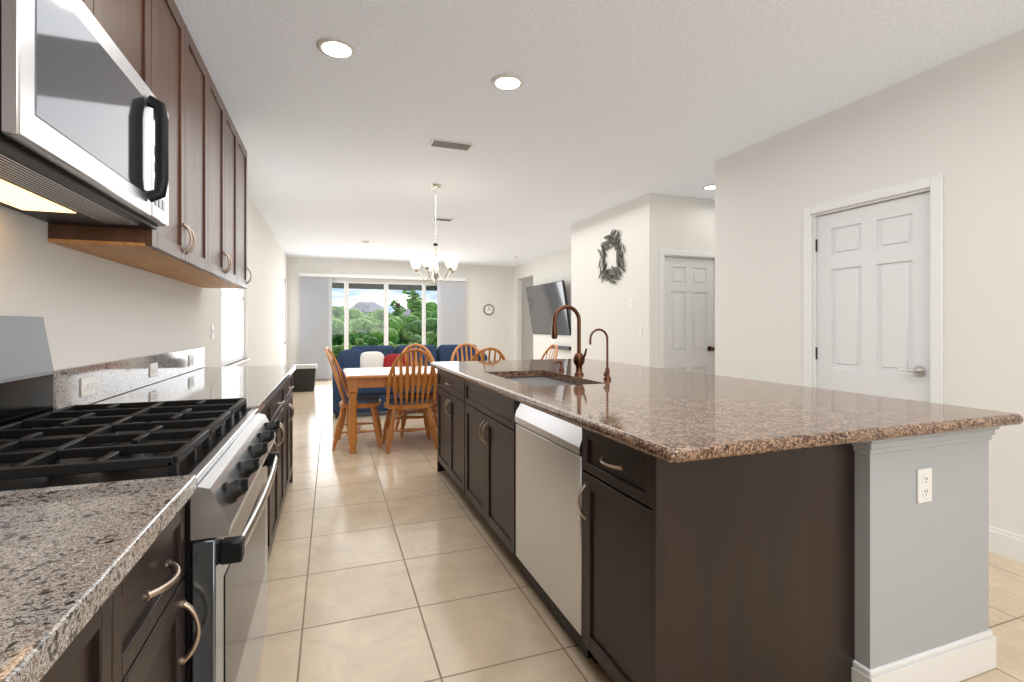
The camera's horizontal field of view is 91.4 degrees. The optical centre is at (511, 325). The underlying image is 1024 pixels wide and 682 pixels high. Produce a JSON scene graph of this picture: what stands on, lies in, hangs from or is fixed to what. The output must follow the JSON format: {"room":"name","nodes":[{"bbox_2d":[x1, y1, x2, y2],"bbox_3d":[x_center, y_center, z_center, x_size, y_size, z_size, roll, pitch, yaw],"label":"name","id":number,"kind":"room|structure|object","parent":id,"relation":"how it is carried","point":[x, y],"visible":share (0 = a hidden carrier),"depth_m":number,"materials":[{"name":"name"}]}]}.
{"room":"kitchen","nodes":[
{"label":"kitchen","id":0,"kind":"room"},
{"bbox_2d":[0,193,287,369],"bbox_3d":[-2.640,-0.160,4.415,0.120,2.800,14.740,0,0,-20],"label":"wall","id":1,"kind":"structure","parent":0,"point":[94,309],"depth_m":2.36,"materials":[{"name":"white paint"}]},
{"bbox_2d":[82,0,111,38],"bbox_3d":[-1.224,-1.081,1.133,0.302,0.559,0.531,0,0,-20],"label":"upper cabinet","id":2,"kind":"object","parent":1,"relation":"attached to","point":[101,10],"depth_m":1.46,"materials":[{"name":"brown wood"}]},
{"bbox_2d":[54,347,203,409],"bbox_3d":[-1.265,0.232,0.834,0.022,0.154,6.230,0,0,-20],"label":"backsplash","id":3,"kind":"structure","parent":1,"relation":"attached to","point":[85,384],"depth_m":2.23,"materials":[{"name":"grey stone"}]},
{"bbox_2d":[112,0,147,85],"bbox_3d":[-1.364,-1.081,1.519,0.302,0.559,0.530,0,0,-20],"label":"upper cabinet","id":4,"kind":"object","parent":1,"relation":"attached to","point":[129,17],"depth_m":1.68,"materials":[{"name":"brown wood"}]},
{"bbox_2d":[0,0,168,229],"bbox_3d":[-1.242,-0.566,1.345,0.414,0.438,0.941,0,0,-20],"label":"over-the-range microwave","id":5,"kind":"object","parent":4,"relation":"attached to","point":[84,127],"visible":1,"depth_m":1.23,"materials":[{"name":"silver metal"}]},
{"bbox_2d":[48,0,215,271],"bbox_3d":[-1.606,-0.831,2.188,0.302,1.058,1.012,0,0,-20],"label":"upper cabinet","id":6,"kind":"object","parent":1,"relation":"attached to","point":[200,240],"depth_m":2.18,"materials":[{"name":"brown wood"}]},
{"bbox_2d":[152,89,239,283],"bbox_3d":[-1.909,-0.831,3.024,0.302,1.058,1.007,0,0,-20],"label":"upper cabinet","id":7,"kind":"object","parent":1,"relation":"attached to","point":[227,136],"depth_m":3.13,"materials":[{"name":"brown wood"}]},
{"bbox_2d":[192,138,247,287],"bbox_3d":[-2.125,-0.831,3.621,0.302,1.058,0.503,0,0,-20],"label":"upper cabinet","id":8,"kind":"object","parent":1,"relation":"attached to","point":[243,153],"depth_m":3.75,"materials":[{"name":"brown wood"}]},
{"bbox_2d":[222,288,249,366],"bbox_3d":[-2.889,-0.302,5.176,0.110,1.415,1.540,0,0,-20],"label":"window","id":9,"kind":"structure","parent":1,"relation":"in","point":[232,325],"depth_m":5.38,"materials":[{"name":"white glass"}]},
{"bbox_2d":[283,280,287,345],"bbox_3d":[-4.880,-0.302,10.676,0.110,1.415,0.840,0,0,-20],"label":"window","id":10,"kind":"structure","parent":1,"relation":"in","point":[284,315],"depth_m":11.01,"materials":[{"name":"white"}]},
{"bbox_2d":[288,257,555,364],"bbox_3d":[-1.747,-0.160,12.507,7.010,2.800,0.130,0,0,-20],"label":"wall","id":11,"kind":"structure","parent":0,"point":[496,286],"depth_m":12.70,"materials":[{"name":"white paint"}]},
{"bbox_2d":[316,278,436,379],"bbox_3d":[-3.035,0.060,12.057,3.740,2.360,0.080,0,0,-20],"label":"window","id":12,"kind":"structure","parent":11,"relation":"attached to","point":[385,282],"depth_m":12.04,"materials":[{"name":"white"}]},
{"bbox_2d":[299,273,465,378],"bbox_3d":[-2.983,0.007,11.913,3.860,2.405,0.095,0,0,-20],"label":"vertical blinds","id":13,"kind":"object","parent":11,"relation":"attached to","point":[315,314],"visible":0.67,"depth_m":11.45,"materials":[{"name":"white"}]},
{"bbox_2d":[483,304,493,324],"bbox_3d":[-0.599,-0.287,12.846,0.270,0.535,0.035,0,0,-20],"label":"wall clock","id":14,"kind":"object","parent":11,"relation":"attached to","point":[488,309],"visible":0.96,"depth_m":12.84,"materials":[{"name":"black plastic"}]},
{"bbox_2d":[517,279,521,359],"bbox_3d":[0.188,0.015,12.877,0.120,2.450,0.012,0,0,-20],"label":"trim","id":15,"kind":"structure","parent":11,"relation":"attached to","point":[519,319],"depth_m":12.87,"materials":[{"name":"white paint"}]},
{"bbox_2d":[556,253,567,358],"bbox_3d":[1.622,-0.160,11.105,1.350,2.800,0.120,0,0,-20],"label":"wall","id":16,"kind":"structure","parent":0,"point":[561,258],"depth_m":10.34,"materials":[{"name":"white paint"}]},
{"bbox_2d":[526,280,570,349],"bbox_3d":[0.777,-0.213,10.781,0.220,1.386,2.045,0,0,-20],"label":"wall-mounted tv","id":17,"kind":"object","parent":16,"relation":"attached to","point":[546,301],"visible":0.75,"depth_m":10.69,"materials":[{"name":"black"}]},
{"bbox_2d":[174,0,1023,265],"bbox_3d":[0.763,-1.610,5.647,7.360,0.100,14.740,0,0,-20],"label":"ceiling","id":18,"kind":"structure","parent":0,"point":[608,105],"depth_m":3.38,"materials":[{"name":"paint"}]},
{"bbox_2d":[316,37,356,58],"bbox_3d":[-0.962,-1.543,2.745,0.208,0.036,0.220,0,0,-20],"label":"recessed light","id":19,"kind":"object","parent":18,"relation":"in","point":[337,47],"depth_m":2.78,"materials":[{"name":"white"}]},
{"bbox_2d":[408,184,459,284],"bbox_3d":[-0.853,-1.010,5.561,0.578,1.100,0.563,0,0,-20],"label":"chandelier","id":20,"kind":"object","parent":18,"relation":"hanging from","point":[428,260],"depth_m":5.49,"materials":[{"name":"silver metal"}]},
{"bbox_2d":[431,217,453,220],"bbox_3d":[-0.993,-1.543,7.155,0.298,0.036,0.193,0,0,-20],"label":"air vent","id":21,"kind":"object","parent":18,"relation":"in","point":[438,219],"depth_m":7.27,"materials":[{"name":"white metal"}]},
{"bbox_2d":[429,138,473,150],"bbox_3d":[-0.511,-1.543,4.209,0.357,0.036,0.193,0,0,-20],"label":"air vent","id":22,"kind":"object","parent":18,"relation":"in","point":[441,143],"depth_m":4.26,"materials":[{"name":"white metal"}]},
{"bbox_2d":[491,73,524,89],"bbox_3d":[-0.027,-1.543,3.125,0.209,0.036,0.218,0,0,-20],"label":"recessed light","id":23,"kind":"object","parent":18,"relation":"in","point":[504,81],"depth_m":3.16,"materials":[{"name":"white"}]},
{"bbox_2d":[568,197,639,364],"bbox_3d":[1.304,-0.160,6.885,0.140,2.800,1.880,0,0,-20],"label":"wall","id":24,"kind":"structure","parent":0,"point":[604,305],"depth_m":6.76,"materials":[{"name":"white paint"}]},
{"bbox_2d":[597,229,624,283],"bbox_3d":[1.302,-0.912,6.621,0.027,0.722,0.697,0,0,-20],"label":"wall art","id":25,"kind":"object","parent":24,"relation":"attached to","point":[604,247],"visible":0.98,"depth_m":6.57,"materials":[{"name":"grey metal"}]},
{"bbox_2d":[628,299,632,308],"bbox_3d":[1.471,-0.273,6.202,0.011,0.120,0.100,0,0,-20],"label":"switch plate","id":26,"kind":"object","parent":24,"relation":"attached to","point":[630,303],"depth_m":6.20,"materials":[{"name":"white plastic"}]},
{"bbox_2d":[639,326,642,335],"bbox_3d":[1.544,0.060,6.001,0.011,0.115,0.075,0,0,-20],"label":"switch plate","id":27,"kind":"object","parent":24,"relation":"attached to","point":[640,327],"depth_m":5.99,"materials":[{"name":"white plastic"}]},
{"bbox_2d":[255,379,1023,681],"bbox_3d":[0.763,1.290,5.647,7.360,0.100,14.740,0,0,-20],"label":"floor","id":28,"kind":"structure","parent":0,"point":[399,562],"depth_m":2.39,"materials":[{"name":"tile"}]},
{"bbox_2d":[48,565,143,681],"bbox_3d":[-0.772,0.793,0.369,0.631,0.886,0.570,0,0,-20],"label":"base cabinet","id":29,"kind":"object","parent":28,"relation":"on","point":[112,650],"depth_m":0.71,"materials":[{"name":"black wood"}]},
{"bbox_2d":[0,316,279,681],"bbox_3d":[-1.088,0.605,1.401,0.738,1.270,0.945,0,0,-20],"label":"range","id":30,"kind":"object","parent":28,"relation":"on","point":[225,455],"visible":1,"depth_m":1.30,"materials":[{"name":"silver metal"}]},
{"bbox_2d":[144,509,195,681],"bbox_3d":[-0.904,0.793,0.734,0.631,0.886,0.426,0,0,-20],"label":"base cabinet","id":31,"kind":"object","parent":28,"relation":"on","point":[165,603],"depth_m":0.93,"materials":[{"name":"black wood"}]},
{"bbox_2d":[0,475,195,681],"bbox_3d":[-0.438,0.329,-0.525,0.652,0.038,3.112,0,0,-20],"label":"countertop","id":32,"kind":"structure","parent":31,"relation":"on","point":[66,552],"depth_m":0.69,"materials":[{"name":"grey stone"}]},
{"bbox_2d":[196,397,275,647],"bbox_3d":[-1.416,0.793,2.148,0.631,0.886,0.675,0,0,-20],"label":"base cabinet","id":33,"kind":"object","parent":28,"relation":"on","point":[270,413],"depth_m":2.50,"materials":[{"name":"black"}]},
{"bbox_2d":[276,381,287,529],"bbox_3d":[-1.641,0.793,2.771,0.631,0.886,0.870,0,0,-20],"label":"base cabinet","id":34,"kind":"object","parent":28,"relation":"on","point":[282,397],"depth_m":3.16,"materials":[{"name":"black"}]},
{"bbox_2d":[57,365,295,418],"bbox_3d":[-1.660,0.329,2.852,0.652,0.038,2.167,0,0,-20],"label":"countertop","id":35,"kind":"structure","parent":34,"relation":"on","point":[257,384],"depth_m":2.56,"materials":[{"name":"grey stone"}]},
{"bbox_2d":[288,373,293,484],"bbox_3d":[-1.893,0.793,3.466,0.631,0.886,0.829,0,0,-20],"label":"base cabinet","id":36,"kind":"object","parent":28,"relation":"on","point":[290,379],"depth_m":3.77,"materials":[{"name":"black wood"}]},
{"bbox_2d":[289,363,317,391],"bbox_3d":[-4.010,0.988,9.609,0.502,0.505,0.542,0,0,-20],"label":"cabinet","id":37,"kind":"object","parent":28,"relation":"on","point":[304,376],"visible":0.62,"depth_m":9.40,"materials":[{"name":"black"}]},
{"bbox_2d":[325,347,381,450],"bbox_3d":[-1.663,0.729,5.255,0.575,1.027,0.518,0,0,-13],"label":"chair","id":38,"kind":"object","parent":28,"relation":"on","point":[372,402],"visible":0.98,"depth_m":5.10,"materials":[{"name":"brown wood"}]},
{"bbox_2d":[343,366,436,453],"bbox_3d":[-0.867,0.860,5.567,1.900,0.760,0.980,0,0,-20],"label":"dining table","id":39,"kind":"object","parent":28,"relation":"on","point":[357,378],"visible":0.46,"depth_m":4.91,"materials":[{"name":"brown wood"}]},
{"bbox_2d":[382,348,436,453],"bbox_3d":[-1.037,0.729,5.096,0.518,1.027,0.576,0,0,-20],"label":"chair","id":40,"kind":"object","parent":28,"relation":"on","point":[395,403],"visible":0.96,"depth_m":4.97,"materials":[{"name":"brown wood"}]},
{"bbox_2d":[332,344,486,418],"bbox_3d":[-1.403,0.766,7.505,2.430,0.949,0.970,0,0,-20],"label":"sofa","id":41,"kind":"object","parent":28,"relation":"on","point":[370,356],"visible":0.31,"depth_m":7.21,"materials":[{"name":"blue fabric"}]},
{"bbox_2d":[395,343,436,436],"bbox_3d":[-1.097,0.729,5.909,0.518,1.027,0.575,0,0,-20],"label":"chair","id":42,"kind":"object","parent":28,"relation":"on","point":[405,412],"visible":0.42,"depth_m":5.97,"materials":[{"name":"brown wood"}]},
{"bbox_2d":[450,343,484,361],"bbox_3d":[-0.495,0.729,6.127,0.518,1.027,0.575,0,0,-20],"label":"chair","id":43,"kind":"object","parent":28,"relation":"on","point":[455,351],"visible":0.1,"depth_m":6.34,"materials":[{"name":"brown wood"}]},
{"bbox_2d":[470,347,505,360],"bbox_3d":[-0.317,0.729,5.341,0.518,1.027,0.575,0,0,-20],"label":"chair","id":44,"kind":"object","parent":28,"relation":"on","point":[499,352],"visible":0.08,"depth_m":5.09,"materials":[{"name":"brown wood"}]},
{"bbox_2d":[541,344,557,358],"bbox_3d":[0.261,0.729,5.976,0.575,1.027,0.518,0,0,-20],"label":"chair","id":45,"kind":"object","parent":28,"relation":"on","point":[549,348],"visible":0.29,"depth_m":6.07,"materials":[{"name":"brown wood"}]},
{"bbox_2d":[430,361,1005,681],"bbox_3d":[0.537,0.793,3.050,1.457,0.886,3.174,0,0,-20],"label":"kitchen island","id":46,"kind":"object","parent":28,"relation":"on","point":[649,524],"depth_m":1.64,"materials":[{"name":"black"}]},
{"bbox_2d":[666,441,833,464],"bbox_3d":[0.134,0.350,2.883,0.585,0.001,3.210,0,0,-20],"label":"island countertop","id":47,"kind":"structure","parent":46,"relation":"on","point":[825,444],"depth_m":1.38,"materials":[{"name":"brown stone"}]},
{"bbox_2d":[486,373,609,392],"bbox_3d":[0.163,0.439,3.031,0.454,0.202,0.894,0,0,-20],"label":"sink","id":48,"kind":"object","parent":47,"relation":"in","point":[532,382],"depth_m":2.99,"materials":[{"name":"silver metal"}]},
{"bbox_2d":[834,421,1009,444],"bbox_3d":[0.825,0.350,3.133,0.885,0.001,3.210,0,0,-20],"label":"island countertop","id":49,"kind":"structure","parent":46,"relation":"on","point":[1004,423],"depth_m":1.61,"materials":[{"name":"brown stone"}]},
{"bbox_2d":[640,193,711,367],"bbox_3d":[2.046,-0.160,6.069,0.980,2.800,0.120,0,0,-20],"label":"wall","id":50,"kind":"structure","parent":0,"point":[667,222],"depth_m":5.94,"materials":[{"name":"white paint"}]},
{"bbox_2d":[659,249,714,374],"bbox_3d":[2.149,0.169,6.079,0.904,2.142,0.172,0,0,-20],"label":"hall door","id":51,"kind":"structure","parent":50,"relation":"in","point":[686,312],"depth_m":6.07,"materials":[{"name":"white wood"}]},
{"bbox_2d":[712,29,1023,535],"bbox_3d":[3.020,-0.160,1.880,0.120,2.800,6.120,0,0,-20],"label":"wall","id":52,"kind":"structure","parent":0,"point":[958,123],"depth_m":3.01,"materials":[{"name":"white paint"}]},
{"bbox_2d":[803,174,942,403],"bbox_3d":[2.447,0.169,3.417,0.151,2.142,0.924,0,0,-20],"label":"door","id":53,"kind":"structure","parent":52,"relation":"in","point":[873,296],"depth_m":3.36,"materials":[{"name":"white wood"}]},
{"bbox_2d":[989,526,1023,562],"bbox_3d":[3.256,1.173,1.029,0.016,0.135,4.118,0,0,-20],"label":"baseboard","id":54,"kind":"structure","parent":52,"relation":"attached to","point":[1010,545],"depth_m":2.67,"materials":[{"name":"white wood"}]},
{"label":"outside","id":55,"kind":"structure","parent":0,"visible":0},
{"label":"ground","id":56,"kind":"structure","parent":55,"visible":0},
{"bbox_2d":[332,316,352,357],"bbox_3d":[-6.954,0.487,20.827,2.377,2.000,2.088,0,0,-20],"label":"tree","id":57,"kind":"object","parent":56,"relation":"on","point":[336,322],"depth_m":20.32,"materials":[{"name":"green plant"}]},
{"bbox_2d":[332,306,362,321],"bbox_3d":[-10.866,0.016,32.169,2.520,2.688,2.728,0,0,-20],"label":"tree","id":58,"kind":"object","parent":56,"relation":"on","point":[352,313],"depth_m":31.68,"materials":[{"name":"green plant"}]},
{"bbox_2d":[349,313,379,323],"bbox_3d":[-8.384,0.302,29.034,2.228,2.117,1.819,0,0,-20],"label":"tree","id":59,"kind":"object","parent":56,"relation":"on","point":[369,316],"depth_m":28.68,"materials":[{"name":"green plant"}]},
{"bbox_2d":[350,302,388,315],"bbox_3d":[-27.847,-1.608,95.738,7.545,5.935,10.200,0,0,-20],"label":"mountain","id":60,"kind":"structure","parent":56,"relation":"on","point":[361,306],"depth_m":93.20,"materials":[{"name":"grey stone"}]},
{"bbox_2d":[343,309,403,345],"bbox_3d":[-5.590,0.435,20.265,2.480,2.302,2.613,0,0,-20],"label":"tree","id":61,"kind":"object","parent":56,"relation":"on","point":[392,334],"depth_m":19.42,"materials":[{"name":"green plant"}]},
{"bbox_2d":[332,331,436,365],"bbox_3d":[-1.997,0.765,17.878,12.391,1.502,1.950,0,0,-20],"label":"hedge","id":62,"kind":"object","parent":56,"relation":"on","point":[415,338],"depth_m":16.88,"materials":[{"name":"green plant"}]},
{"bbox_2d":[332,283,436,290],"bbox_3d":[-3.815,-0.010,14.210,8.740,2.740,4.480,0,0,-20],"label":"patio","id":63,"kind":"structure","parent":56,"relation":"on","point":[395,287],"depth_m":15.19,"materials":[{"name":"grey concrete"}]},
{"bbox_2d":[390,300,406,343],"bbox_3d":[-8.291,-0.299,37.393,1.677,3.319,2.232,0,0,-20],"label":"tree","id":64,"kind":"object","parent":56,"relation":"on","point":[399,311],"depth_m":36.97,"materials":[{"name":"green plant"}]},
{"bbox_2d":[390,309,410,315],"bbox_3d":[-26.067,-1.457,122.970,8.954,5.635,10.200,0,0,-20],"label":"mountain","id":65,"kind":"structure","parent":56,"relation":"on","point":[407,312],"depth_m":120.42,"materials":[{"name":"grey stone"}]},
{"bbox_2d":[395,315,421,344],"bbox_3d":[-4.777,0.435,22.610,2.313,1.850,2.008,0,0,-20],"label":"tree","id":66,"kind":"object","parent":56,"relation":"on","point":[409,320],"depth_m":22.02,"materials":[{"name":"green plant"}]},
{"bbox_2d":[401,290,433,318],"bbox_3d":[-6.257,-0.620,32.402,2.249,3.960,2.379,0,0,-20],"label":"tree","id":67,"kind":"object","parent":56,"relation":"on","point":[413,301],"depth_m":32.09,"materials":[{"name":"green plant"}]},
{"bbox_2d":[405,318,436,346],"bbox_3d":[-3.527,0.500,22.147,2.401,1.720,2.326,0,0,-20],"label":"tree","id":68,"kind":"object","parent":56,"relation":"on","point":[418,324],"depth_m":21.41,"materials":[{"name":"green plant"}]},
{"bbox_2d":[407,300,436,320],"bbox_3d":[-6.900,-0.506,42.393,4.129,3.732,3.821,0,0,-20],"label":"tree","id":69,"kind":"object","parent":56,"relation":"on","point":[433,306],"depth_m":41.32,"materials":[{"name":"green plant"}]},
{"bbox_2d":[431,311,436,317],"bbox_3d":[-4.846,-0.126,36.720,2.649,2.972,2.924,0,0,-20],"label":"tree","id":70,"kind":"object","parent":56,"relation":"on","point":[434,314],"depth_m":35.17,"materials":[{"name":"green plant"}]}
]}

